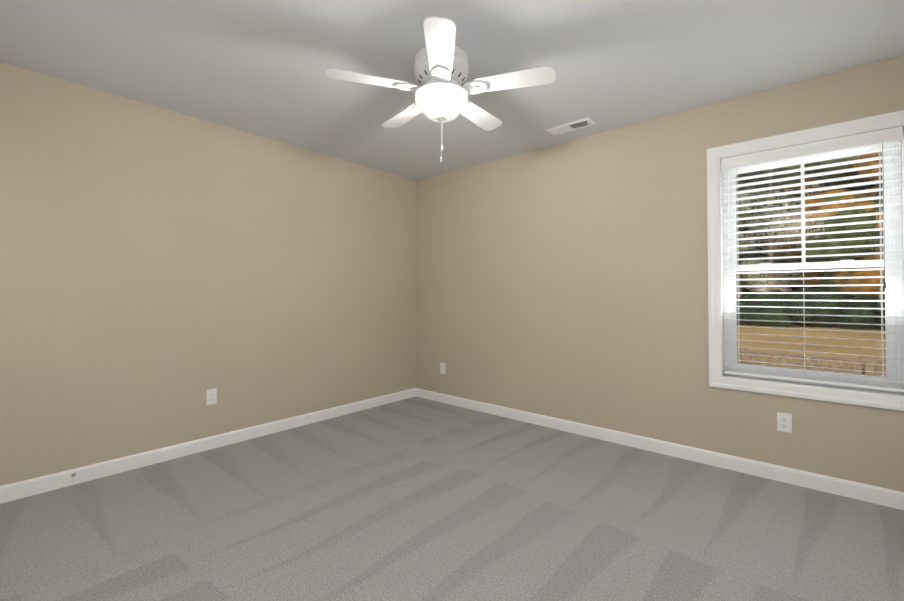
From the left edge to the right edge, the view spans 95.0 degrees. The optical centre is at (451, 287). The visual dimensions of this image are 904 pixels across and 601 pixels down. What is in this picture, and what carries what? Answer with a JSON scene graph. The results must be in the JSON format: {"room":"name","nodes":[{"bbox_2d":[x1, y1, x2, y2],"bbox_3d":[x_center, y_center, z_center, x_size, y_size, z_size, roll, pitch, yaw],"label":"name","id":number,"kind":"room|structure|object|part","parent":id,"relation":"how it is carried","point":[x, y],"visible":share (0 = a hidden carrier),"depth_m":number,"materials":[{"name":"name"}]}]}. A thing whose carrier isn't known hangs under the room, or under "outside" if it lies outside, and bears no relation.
{"room":"empty bedroom","nodes":[
{"label":"empty bedroom","id":0,"kind":"room"},
{"bbox_2d":[0,62,415,485],"bbox_3d":[-1.751,-0.021,3.271,0.160,2.440,4.220,-1,-1,41],"label":"wall","id":1,"kind":"structure","parent":0,"point":[162,270],"depth_m":2.91,"materials":[{"name":"paint"}]},
{"bbox_2d":[0,388,415,503],"bbox_3d":[-1.685,1.152,3.197,0.014,0.092,3.900,-1,-1,41],"label":"baseboard","id":2,"kind":"structure","parent":1,"relation":"attached to","point":[28,487],"depth_m":2.89,"materials":[{"name":"white wood"}]},
{"bbox_2d":[206,388,216,404],"bbox_3d":[-1.790,0.812,3.086,0.007,0.114,0.070,-1,-1,41],"label":"electrical outlet","id":3,"kind":"object","parent":1,"relation":"attached to","point":[211,396],"visible":1,"depth_m":3.08,"materials":[{"name":"white plastic"}]},
{"bbox_2d":[209,392,213,401],"bbox_3d":[-1.788,0.812,3.085,0.002,0.066,0.034,-1,-1,41],"label":"receptacle","id":4,"kind":"object","parent":3,"relation":"attached to","point":[211,394],"depth_m":3.08,"materials":[{"name":"white plastic"}]},
{"bbox_2d":[0,396,903,600],"bbox_3d":[-0.144,1.239,1.854,4.420,0.120,4.220,-1,-1,41],"label":"floor","id":5,"kind":"structure","parent":0,"point":[415,498],"depth_m":2.05,"materials":[{"name":"carpet"}]},
{"bbox_2d":[0,0,903,179],"bbox_3d":[-0.144,-1.321,1.891,4.420,0.120,4.220,-1,-1,41],"label":"ceiling","id":6,"kind":"structure","parent":0,"point":[258,67],"depth_m":2.25,"materials":[{"name":"paint"}]},
{"bbox_2d":[325,16,556,162],"bbox_3d":[-0.051,-0.971,2.305,1.171,0.568,1.154,-1,-1,41],"label":"fan","id":7,"kind":"object","parent":6,"relation":"hanging from","point":[441,67],"visible":1,"depth_m":2.16,"materials":[{"name":"white plastic"}]},
{"bbox_3d":[-0.435,-1.079,2.144,0.292,0.027,0.404,-1,-1,41],"label":"blade","id":8,"kind":"part","parent":7,"relation":"part of","materials":[{"name":"white wood"}]},
{"bbox_3d":[-0.294,-1.073,2.595,0.425,0.027,0.195,-1,-1,41],"label":"blade","id":9,"kind":"part","parent":7,"relation":"part of","materials":[{"name":"white wood"}]},
{"bbox_3d":[-0.050,-1.083,1.874,0.348,0.027,0.365,-1,-1,41],"label":"blade","id":10,"kind":"part","parent":7,"relation":"part of","materials":[{"name":"white wood"}]},
{"bbox_3d":[-0.058,-0.988,2.271,0.287,0.120,0.287,-1,-1,41],"label":"lamp shade","id":11,"kind":"part","parent":7,"relation":"part of","materials":[{"name":"white glass"}]},
{"bbox_3d":[0.169,-1.073,2.601,0.157,0.027,0.420,-1,-1,41],"label":"blade","id":12,"kind":"part","parent":7,"relation":"part of","materials":[{"name":"white wood"}]},
{"bbox_3d":[0.323,-1.079,2.157,0.410,0.027,0.262,-1,-1,41],"label":"blade","id":13,"kind":"part","parent":7,"relation":"part of","materials":[{"name":"white wood"}]},
{"bbox_2d":[546,117,596,135],"bbox_3d":[0.913,-1.237,3.197,0.355,0.013,0.155,-1,-1,41],"label":"ceiling vent","id":14,"kind":"object","parent":6,"relation":"in","point":[572,126],"visible":1,"depth_m":3.18,"materials":[{"name":"white metal"}]},
{"bbox_2d":[416,55,903,491],"bbox_3d":[1.189,-0.019,3.404,4.100,2.440,0.160,-1,-1,41],"label":"wall","id":15,"kind":"structure","parent":0,"point":[568,280],"depth_m":3.20,"materials":[{"name":"paint"}]},
{"bbox_2d":[440,363,444,373],"bbox_3d":[-0.098,0.854,4.400,0.070,0.114,0.007,-1,-1,41],"label":"electrical outlet","id":16,"kind":"object","parent":15,"relation":"attached to","point":[442,368],"visible":1,"depth_m":4.40,"materials":[{"name":"white plastic"}]},
{"bbox_2d":[416,388,903,509],"bbox_3d":[1.131,1.154,3.321,4.100,0.092,0.014,-1,-1,41],"label":"baseboard","id":17,"kind":"structure","parent":15,"relation":"attached to","point":[860,491],"depth_m":2.82,"materials":[{"name":"white"}]},
{"bbox_2d":[777,412,791,432],"bbox_3d":[2.038,0.826,2.541,0.070,0.114,0.007,-1,-1,41],"label":"electrical outlet","id":18,"kind":"object","parent":15,"relation":"attached to","point":[784,422],"visible":1,"depth_m":2.54,"materials":[{"name":"white plastic"}]},
{"bbox_2d":[781,417,787,427],"bbox_3d":[2.037,0.826,2.539,0.034,0.066,0.002,-1,-1,41],"label":"receptacle","id":19,"kind":"object","parent":18,"relation":"attached to","point":[784,420],"depth_m":2.54,"materials":[{"name":"white plastic"}]},
{"bbox_2d":[707,110,903,410],"bbox_3d":[2.164,-0.143,2.550,0.986,1.608,0.188,-1,-1,41],"label":"window","id":20,"kind":"structure","parent":15,"relation":"in","point":[882,133],"depth_m":2.51,"materials":[{"name":"white"}]},
{"bbox_3d":[1.846,-0.485,2.759,0.024,0.633,0.009,-1,-1,41],"label":"blind tilt cord","id":21,"kind":"part","parent":20,"relation":"part of","materials":[{"name":"white plastic"}]},
{"bbox_3d":[2.208,-0.479,2.606,0.708,0.656,0.004,-1,-1,41],"label":"sash glass","id":22,"kind":"part","parent":20,"relation":"part of","materials":[{"name":"clear glass"}]},
{"bbox_3d":[2.147,-0.141,2.531,0.664,1.387,0.055,-1,-1,41],"label":"blind ladder cord","id":23,"kind":"part","parent":20,"relation":"part of","materials":[{"name":"white fabric"}]},
{"bbox_3d":[2.189,0.194,2.575,0.708,0.636,0.004,-1,-1,41],"label":"sash glass","id":24,"kind":"part","parent":20,"relation":"part of","materials":[{"name":"clear glass"}]},
{"bbox_3d":[2.208,-0.479,2.606,0.776,0.724,0.025,-1,-1,41],"label":"sash","id":25,"kind":"part","parent":20,"relation":"part of","materials":[{"name":"white plastic"}]},
{"bbox_3d":[2.188,0.191,2.573,0.776,0.710,0.031,-1,-1,41],"label":"sash","id":26,"kind":"part","parent":20,"relation":"part of","materials":[{"name":"white plastic"}]},
{"bbox_3d":[2.147,0.560,2.521,0.824,0.016,0.052,-1,-1,41],"label":"blind rail","id":27,"kind":"part","parent":20,"relation":"part of","materials":[{"name":"white plastic"}]},
{"bbox_3d":[2.385,-0.402,2.288,0.011,0.813,0.010,-1,-1,41],"label":"blind lift cord","id":28,"kind":"part","parent":20,"relation":"part of","materials":[{"name":"white fabric"}]},
{"label":"outside","id":29,"kind":"structure","parent":0,"visible":0},
{"bbox_2d":[724,301,885,383],"bbox_3d":[52.174,3.150,65.059,180.000,0.200,159.820,-1,-1,41],"label":"ground","id":30,"kind":"structure","parent":29,"point":[831,334],"depth_m":17.91,"materials":[{"name":"brown soil"}]},
{"bbox_2d":[736,215,752,297],"bbox_3d":[22.469,-4.556,32.923,4.725,14.273,4.474,-1,-1,41],"label":"tree","id":31,"kind":"object","parent":30,"relation":"on","point":[741,283],"depth_m":31.96,"materials":[{"name":"green plant"}]},
{"bbox_2d":[748,169,795,291],"bbox_3d":[22.326,-2.951,29.338,3.236,10.961,3.474,-1,-1,41],"label":"tree","id":32,"kind":"object","parent":30,"relation":"on","point":[770,248],"depth_m":28.89,"materials":[{"name":"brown plant"}]},
{"bbox_2d":[723,287,884,329],"bbox_3d":[22.457,1.668,27.046,48.339,4.141,5.600,-1,-1,41],"label":"tree","id":33,"kind":"object","parent":30,"relation":"on","point":[859,312],"depth_m":25.65,"materials":[{"name":"green plant"}]},
{"bbox_2d":[737,350,891,392],"bbox_3d":[6.707,1.650,6.749,24.090,1.100,0.130,-1,-1,41],"label":"fence","id":34,"kind":"object","parent":30,"relation":"on","point":[812,363],"depth_m":7.09,"materials":[{"name":"brown wood"}]},
{"bbox_3d":[19.419,-4.745,32.079,5.246,14.627,5.071,-1,-1,41],"label":"tree","id":35,"kind":"object","parent":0,"visible":0},
{"bbox_2d":[736,221,747,244],"bbox_3d":[18.584,-7.185,32.691,7.433,10.486,7.978,-1,-1,41],"label":"tree","id":36,"kind":"object","parent":35,"relation":"attached to","point":[737,228],"depth_m":29.96,"materials":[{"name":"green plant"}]},
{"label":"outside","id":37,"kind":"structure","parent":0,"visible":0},
{"bbox_2d":[722,170,799,263],"bbox_3d":[22.419,-6.967,32.346,7.319,10.306,6.852,-1,-1,41],"label":"tree","id":38,"kind":"object","parent":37,"point":[753,208],"depth_m":30.06,"materials":[{"name":"green plant"}]},
{"bbox_2d":[742,256,791,294],"bbox_3d":[28.387,-4.452,40.700,9.248,10.627,9.708,-1,-1,41],"label":"tree","id":39,"kind":"object","parent":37,"point":[745,283],"depth_m":39.06,"materials":[{"name":"green plant"}]},
{"bbox_2d":[736,188,827,298],"bbox_3d":[22.351,-3.041,28.869,5.740,8.539,5.970,-1,-1,41],"label":"tree","id":40,"kind":"object","parent":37,"point":[786,225],"depth_m":28.64,"materials":[{"name":"beige plant"}]},
{"bbox_2d":[742,182,835,296],"bbox_3d":[25.857,-6.317,32.311,7.562,17.134,7.979,-1,-1,41],"label":"tree","id":41,"kind":"object","parent":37,"point":[787,190],"depth_m":31.53,"materials":[{"name":"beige plant"}]},
{"bbox_2d":[777,281,816,291],"bbox_3d":[36.879,-6.665,43.187,10.881,14.782,8.904,-1,-1,41],"label":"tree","id":42,"kind":"object","parent":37,"point":[789,288],"depth_m":44.84,"materials":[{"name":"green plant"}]},
{"bbox_2d":[771,164,852,290],"bbox_3d":[27.928,-4.950,30.544,7.920,10.432,7.981,-1,-1,41],"label":"tree","id":43,"kind":"object","parent":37,"point":[791,260],"depth_m":29.42,"materials":[{"name":"green plant"}]},
{"bbox_2d":[794,149,903,297],"bbox_3d":[26.934,-4.275,26.707,7.567,11.329,7.166,-1,-1,41],"label":"tree","id":44,"kind":"object","parent":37,"point":[856,273],"depth_m":25.56,"materials":[{"name":"orange plant"}]},
{"bbox_2d":[764,153,902,297],"bbox_3d":[25.483,-5.727,27.470,8.432,13.503,7.362,-1,-1,41],"label":"tree","id":45,"kind":"object","parent":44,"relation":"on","point":[840,243],"depth_m":25.99,"materials":[{"name":"green plant"}]}
]}

